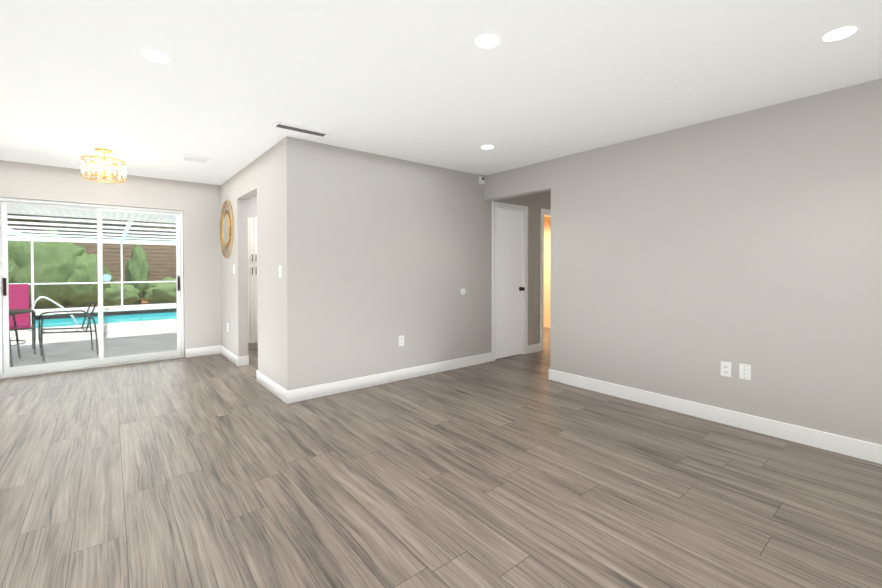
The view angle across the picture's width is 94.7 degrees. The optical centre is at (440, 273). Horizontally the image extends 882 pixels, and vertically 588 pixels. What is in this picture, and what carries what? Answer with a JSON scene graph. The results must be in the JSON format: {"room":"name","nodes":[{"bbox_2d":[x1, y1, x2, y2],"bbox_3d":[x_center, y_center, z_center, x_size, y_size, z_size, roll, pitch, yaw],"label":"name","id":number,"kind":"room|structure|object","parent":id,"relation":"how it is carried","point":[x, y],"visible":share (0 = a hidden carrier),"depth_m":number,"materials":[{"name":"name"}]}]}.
{"room":"empty living room","nodes":[
{"label":"empty living room","id":0,"kind":"room"},
{"bbox_2d":[0,160,221,357],"bbox_3d":[-4.332,-0.049,5.111,2.770,2.440,0.200,-1,1,-39],"label":"wall","id":1,"kind":"structure","parent":0,"point":[198,205],"depth_m":5.62,"materials":[{"name":"grey paint"}]},
{"bbox_2d":[0,197,183,378],"bbox_3d":[-4.297,0.154,5.130,1.767,2.032,0.121,-1,1,-39],"label":"door","id":2,"kind":"structure","parent":1,"relation":"in","point":[7,370],"depth_m":5.07,"materials":[{"name":"white metal"}]},
{"bbox_2d":[185,345,220,357],"bbox_3d":[-3.380,1.102,5.763,0.411,0.120,0.018,-1,1,-39],"label":"baseboard","id":3,"kind":"structure","parent":1,"relation":"attached to","point":[192,352],"depth_m":5.77,"materials":[{"name":"white wood"}]},
{"bbox_2d":[220,140,282,386],"bbox_3d":[-2.507,-0.050,5.158,0.120,2.440,3.394,-1,1,-39],"label":"wall","id":4,"kind":"structure","parent":0,"point":[260,177],"depth_m":4.38,"materials":[{"name":"grey paint"}]},
{"bbox_2d":[220,200,233,257],"bbox_3d":[-2.944,-0.611,5.571,0.028,0.798,0.798,-1,1,-39],"label":"sunburst mirror","id":5,"kind":"object","parent":4,"relation":"attached to","point":[226,224],"visible":0.98,"depth_m":5.54,"materials":[{"name":"gold metal"}]},
{"bbox_2d":[221,345,240,365],"bbox_3d":[-2.884,1.105,5.531,0.014,0.120,1.004,-1,1,-39],"label":"baseboard","id":6,"kind":"structure","parent":4,"relation":"attached to","point":[228,354],"depth_m":5.39,"materials":[{"name":"white wood"}]},
{"bbox_2d":[256,370,284,401],"bbox_3d":[-1.721,1.125,4.104,0.014,0.120,0.974,-1,1,-39],"label":"baseboard","id":7,"kind":"structure","parent":4,"relation":"attached to","point":[272,386],"depth_m":4.06,"materials":[{"name":"white wood"}]},
{"bbox_2d":[279,265,281,277],"bbox_3d":[-1.524,-0.021,3.846,0.014,0.116,0.072,-1,1,-39],"label":"light switch","id":8,"kind":"object","parent":4,"relation":"attached to","point":[280,271],"visible":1,"depth_m":3.83,"materials":[{"name":"white plastic"}]},
{"bbox_2d":[247,195,256,216],"bbox_3d":[-2.995,-1.077,6.377,0.680,0.420,0.625,-1,1,-39],"label":"soffit","id":9,"kind":"structure","parent":0,"point":[252,206],"depth_m":6.11,"materials":[{"name":"grey paint"}]},
{"bbox_2d":[282,136,550,390],"bbox_3d":[0.851,-0.057,5.628,5.920,2.440,0.120,-1,1,-39],"label":"wall","id":10,"kind":"structure","parent":0,"point":[381,254],"depth_m":4.34,"materials":[{"name":"grey paint"}]},
{"bbox_2d":[285,352,491,403],"bbox_3d":[-0.370,1.119,4.565,2.689,0.120,0.018,-1,1,-39],"label":"baseboard","id":11,"kind":"structure","parent":10,"relation":"attached to","point":[306,393],"depth_m":4.32,"materials":[{"name":"white wood"}]},
{"bbox_2d":[399,335,403,345],"bbox_3d":[-0.438,0.743,4.506,0.072,0.116,0.008,-1,1,-39],"label":"outlet","id":12,"kind":"object","parent":10,"relation":"attached to","point":[401,340],"visible":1,"depth_m":4.50,"materials":[{"name":"white plastic"}]},
{"bbox_2d":[479,176,484,184],"bbox_3d":[0.529,-1.204,5.247,0.070,0.095,0.038,-1,1,-39],"label":"detector","id":13,"kind":"object","parent":10,"relation":"attached to","point":[481,180],"visible":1,"depth_m":5.23,"materials":[{"name":"white plastic"}]},
{"bbox_2d":[492,201,527,360],"bbox_3d":[0.926,0.099,5.681,0.736,2.128,0.136,-1,1,-39],"label":"trim","id":14,"kind":"structure","parent":10,"relation":"attached to","point":[505,206],"depth_m":5.69,"materials":[{"name":"white wood"}]},
{"bbox_2d":[496,208,524,358],"bbox_3d":[0.957,0.135,5.634,0.584,2.032,0.103,-1,1,-39],"label":"closet door","id":15,"kind":"structure","parent":10,"relation":"in","point":[510,288],"depth_m":5.65,"materials":[{"name":"white wood"}]},
{"bbox_2d":[528,343,539,353],"bbox_3d":[1.367,1.099,5.978,0.290,0.120,0.014,-1,1,-39],"label":"baseboard","id":16,"kind":"structure","parent":10,"relation":"attached to","point":[533,348],"depth_m":5.97,"materials":[{"name":"white wood"}]},
{"bbox_2d":[540,208,550,350],"bbox_3d":[1.814,0.089,6.404,0.946,2.128,0.136,-1,1,-39],"label":"door frame","id":17,"kind":"structure","parent":10,"relation":"attached to","point":[547,212],"depth_m":6.07,"materials":[{"name":"white wood"}]},
{"bbox_2d":[0,327,881,587],"bbox_3d":[0.893,1.245,3.402,8.690,0.100,10.440,-1,1,-39],"label":"floor","id":18,"kind":"structure","parent":0,"point":[223,471],"depth_m":2.28,"materials":[{"name":"laminate"}]},
{"bbox_2d":[248,216,257,349],"bbox_3d":[-3.000,0.146,6.370,0.630,2.015,0.644,-1,1,-39],"label":"pantry cabinet","id":19,"kind":"object","parent":18,"relation":"on","point":[252,293],"visible":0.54,"depth_m":6.13,"materials":[{"name":"white wood"}]},
{"bbox_2d":[0,0,881,184],"bbox_3d":[0.893,-1.295,3.366,8.690,0.100,10.440,-1,1,-39],"label":"ceiling","id":20,"kind":"structure","parent":0,"point":[227,85],"depth_m":2.50,"materials":[{"name":"white paint"}]},
{"bbox_2d":[80,148,126,182],"bbox_3d":[-3.425,-1.106,4.133,0.366,0.300,0.365,-1,1,-39],"label":"chandelier","id":21,"kind":"object","parent":20,"relation":"hanging from","point":[104,175],"visible":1,"depth_m":4.10,"materials":[{"name":"gold metal"}]},
{"bbox_2d":[142,51,168,62],"bbox_3d":[-1.613,-1.226,2.299,0.124,0.008,0.124,-1,1,-39],"label":"recessed light","id":22,"kind":"object","parent":20,"relation":"in","point":[154,56],"visible":0.98,"depth_m":2.29,"materials":[{"name":"white"}]},
{"bbox_2d":[180,154,211,163],"bbox_3d":[-2.677,-1.254,4.440,0.270,0.013,0.270,-1,1,-39],"label":"ceiling vent","id":23,"kind":"object","parent":20,"relation":"in","point":[195,158],"visible":1,"depth_m":4.41,"materials":[{"name":"white"}]},
{"bbox_2d":[272,121,329,137],"bbox_3d":[-1.203,-1.240,3.510,0.460,0.013,0.130,-1,1,-39],"label":"ceiling vent","id":24,"kind":"object","parent":20,"relation":"in","point":[295,128],"visible":0.96,"depth_m":3.49,"materials":[{"name":"white metal"}]},
{"bbox_2d":[476,34,498,47],"bbox_3d":[0.246,-1.224,2.143,0.124,0.008,0.124,-1,1,-39],"label":"recessed light","id":25,"kind":"object","parent":20,"relation":"in","point":[487,41],"visible":1,"depth_m":2.13,"materials":[{"name":"white"}]},
{"bbox_2d":[481,145,493,148],"bbox_3d":[0.459,-1.250,4.019,0.124,0.008,0.124,-1,1,-39],"label":"recessed light","id":26,"kind":"object","parent":20,"relation":"in","point":[487,147],"visible":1,"depth_m":4.01,"materials":[{"name":"white"}]},
{"bbox_2d":[823,27,856,40],"bbox_3d":[2.034,-1.223,2.076,0.124,0.008,0.124,-1,1,-39],"label":"recessed light","id":27,"kind":"object","parent":20,"relation":"in","point":[840,33],"visible":0.96,"depth_m":2.07,"materials":[{"name":"white"}]},
{"bbox_2d":[544,216,550,327],"bbox_3d":[2.116,-0.099,8.667,0.120,2.440,2.994,-1,1,-39],"label":"wall","id":28,"kind":"structure","parent":0,"point":[547,239],"depth_m":8.45,"materials":[{"name":"beige paint"}]},
{"bbox_2d":[484,78,881,444],"bbox_3d":[2.794,-0.015,2.667,0.120,2.440,6.926,-1,1,-39],"label":"wall","id":29,"kind":"structure","parent":0,"point":[685,261],"depth_m":3.18,"materials":[{"name":"grey paint"}]},
{"bbox_2d":[548,369,881,463],"bbox_3d":[3.027,1.150,2.291,0.014,0.120,5.784,-1,1,-39],"label":"baseboard","id":30,"kind":"structure","parent":29,"relation":"attached to","point":[860,449],"depth_m":3.16,"materials":[{"name":"white wood"}]},
{"bbox_2d":[721,361,730,376],"bbox_3d":[2.262,0.757,3.228,0.008,0.116,0.072,-1,1,-39],"label":"outlet","id":31,"kind":"object","parent":29,"relation":"attached to","point":[726,369],"visible":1,"depth_m":3.23,"materials":[{"name":"white plastic"}]},
{"bbox_2d":[739,363,750,379],"bbox_3d":[2.339,0.755,3.130,0.013,0.116,0.072,-1,1,-39],"label":"outlet","id":32,"kind":"object","parent":29,"relation":"attached to","point":[744,371],"visible":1,"depth_m":3.13,"materials":[{"name":"white plastic"}]},
{"label":"outside","id":33,"kind":"structure","parent":0,"visible":0},
{"bbox_2d":[10,304,176,366],"bbox_3d":[-6.318,1.322,10.711,22.000,0.300,10.960,-1,1,-39],"label":"deck","id":34,"kind":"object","parent":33,"point":[87,351],"depth_m":7.42,"materials":[{"name":"concrete"}]},
{"bbox_2d":[9,309,32,366],"bbox_3d":[-6.163,0.881,5.464,0.970,0.731,0.970,-1,1,-39],"label":"table","id":35,"kind":"object","parent":34,"relation":"on","point":[11,312],"depth_m":5.67,"materials":[{"name":"black metal"}]},
{"bbox_2d":[9,284,35,353],"bbox_3d":[-6.628,0.701,6.231,0.643,1.069,0.572,1,1,43],"label":"outdoor chair","id":36,"kind":"object","parent":34,"relation":"on","point":[19,301],"depth_m":6.42,"materials":[{"name":"pink fabric"}]},
{"bbox_2d":[38,301,98,360],"bbox_3d":[-5.636,0.839,6.156,0.572,0.795,0.638,1,1,43],"label":"outdoor chair","id":37,"kind":"object","parent":34,"relation":"on","point":[51,329],"depth_m":6.14,"materials":[{"name":"black metal"}]},
{"bbox_2d":[7,205,175,222],"bbox_3d":[-3.602,0.044,7.359,18.000,2.350,2.360,-1,1,-39],"label":"roof","id":38,"kind":"structure","parent":34,"relation":"on","point":[124,216],"depth_m":6.66,"materials":[{"name":"white metal"}]},
{"bbox_2d":[8,215,175,310],"bbox_3d":[-7.343,0.023,11.206,15.030,2.285,8.330,-1,1,-39],"label":"cage","id":39,"kind":"object","parent":34,"relation":"on","point":[17,233],"depth_m":11.19,"materials":[{"name":"white metal"}]},
{"bbox_2d":[10,296,176,331],"bbox_3d":[-6.334,1.391,12.947,10.700,1.940,4.175,-1,1,-39],"label":"pool","id":40,"kind":"object","parent":34,"relation":"in","point":[122,320],"depth_m":11.25,"materials":[{"name":"teal liquid"}]},
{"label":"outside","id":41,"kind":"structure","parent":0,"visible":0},
{"bbox_2d":[30,302,148,309],"bbox_3d":[-13.633,1.206,19.687,32.000,0.280,12.200,-1,1,-39],"label":"mulch","id":42,"kind":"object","parent":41,"point":[92,305],"depth_m":14.20,"materials":[{"name":"brown soil"}]},
{"bbox_2d":[8,257,15,282],"bbox_3d":[-14.537,0.133,12.380,3.285,2.717,1.660,-1,1,-39],"label":"bush","id":43,"kind":"object","parent":42,"relation":"on","point":[10,272],"depth_m":12.61,"materials":[{"name":"green plant"}]},
{"bbox_2d":[8,230,85,308],"bbox_3d":[-13.323,-0.117,13.545,2.809,2.814,1.471,-1,1,-39],"label":"bush","id":44,"kind":"object","parent":42,"relation":"on","point":[55,257],"depth_m":13.23,"materials":[{"name":"green plant"}]},
{"bbox_2d":[60,251,113,306],"bbox_3d":[-12.384,0.183,14.107,1.632,2.077,1.240,-1,1,-39],"label":"bush","id":45,"kind":"object","parent":42,"relation":"on","point":[88,298],"depth_m":13.80,"materials":[{"name":"green plant"}]},
{"bbox_2d":[7,213,175,283],"bbox_3d":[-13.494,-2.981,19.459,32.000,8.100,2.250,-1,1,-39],"label":"fence","id":46,"kind":"object","parent":42,"relation":"on","point":[68,222],"depth_m":18.18,"materials":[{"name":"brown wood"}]},
{"bbox_2d":[96,281,141,305],"bbox_3d":[-11.642,0.773,14.612,1.436,1.019,0.894,-1,1,-39],"label":"bush","id":47,"kind":"object","parent":42,"relation":"on","point":[127,295],"depth_m":14.43,"materials":[{"name":"green plant"}]},
{"bbox_2d":[73,242,175,301],"bbox_3d":[-11.227,-0.084,16.676,24.050,2.385,0.120,-1,1,-39],"label":"fence","id":48,"kind":"object","parent":42,"relation":"on","point":[152,255],"depth_m":16.18,"materials":[{"name":"brown wood"}]},
{"bbox_2d":[125,244,149,303],"bbox_3d":[-11.332,-0.002,15.200,0.756,2.472,1.001,-1,1,-39],"label":"bush","id":49,"kind":"object","parent":42,"relation":"on","point":[129,270],"depth_m":14.93,"materials":[{"name":"green plant"}]},
{"bbox_2d":[141,277,175,303],"bbox_3d":[-10.451,0.695,15.612,1.847,1.140,0.965,-1,1,-39],"label":"bush","id":50,"kind":"object","parent":42,"relation":"on","point":[165,287],"depth_m":15.21,"materials":[{"name":"green plant"}]}
]}

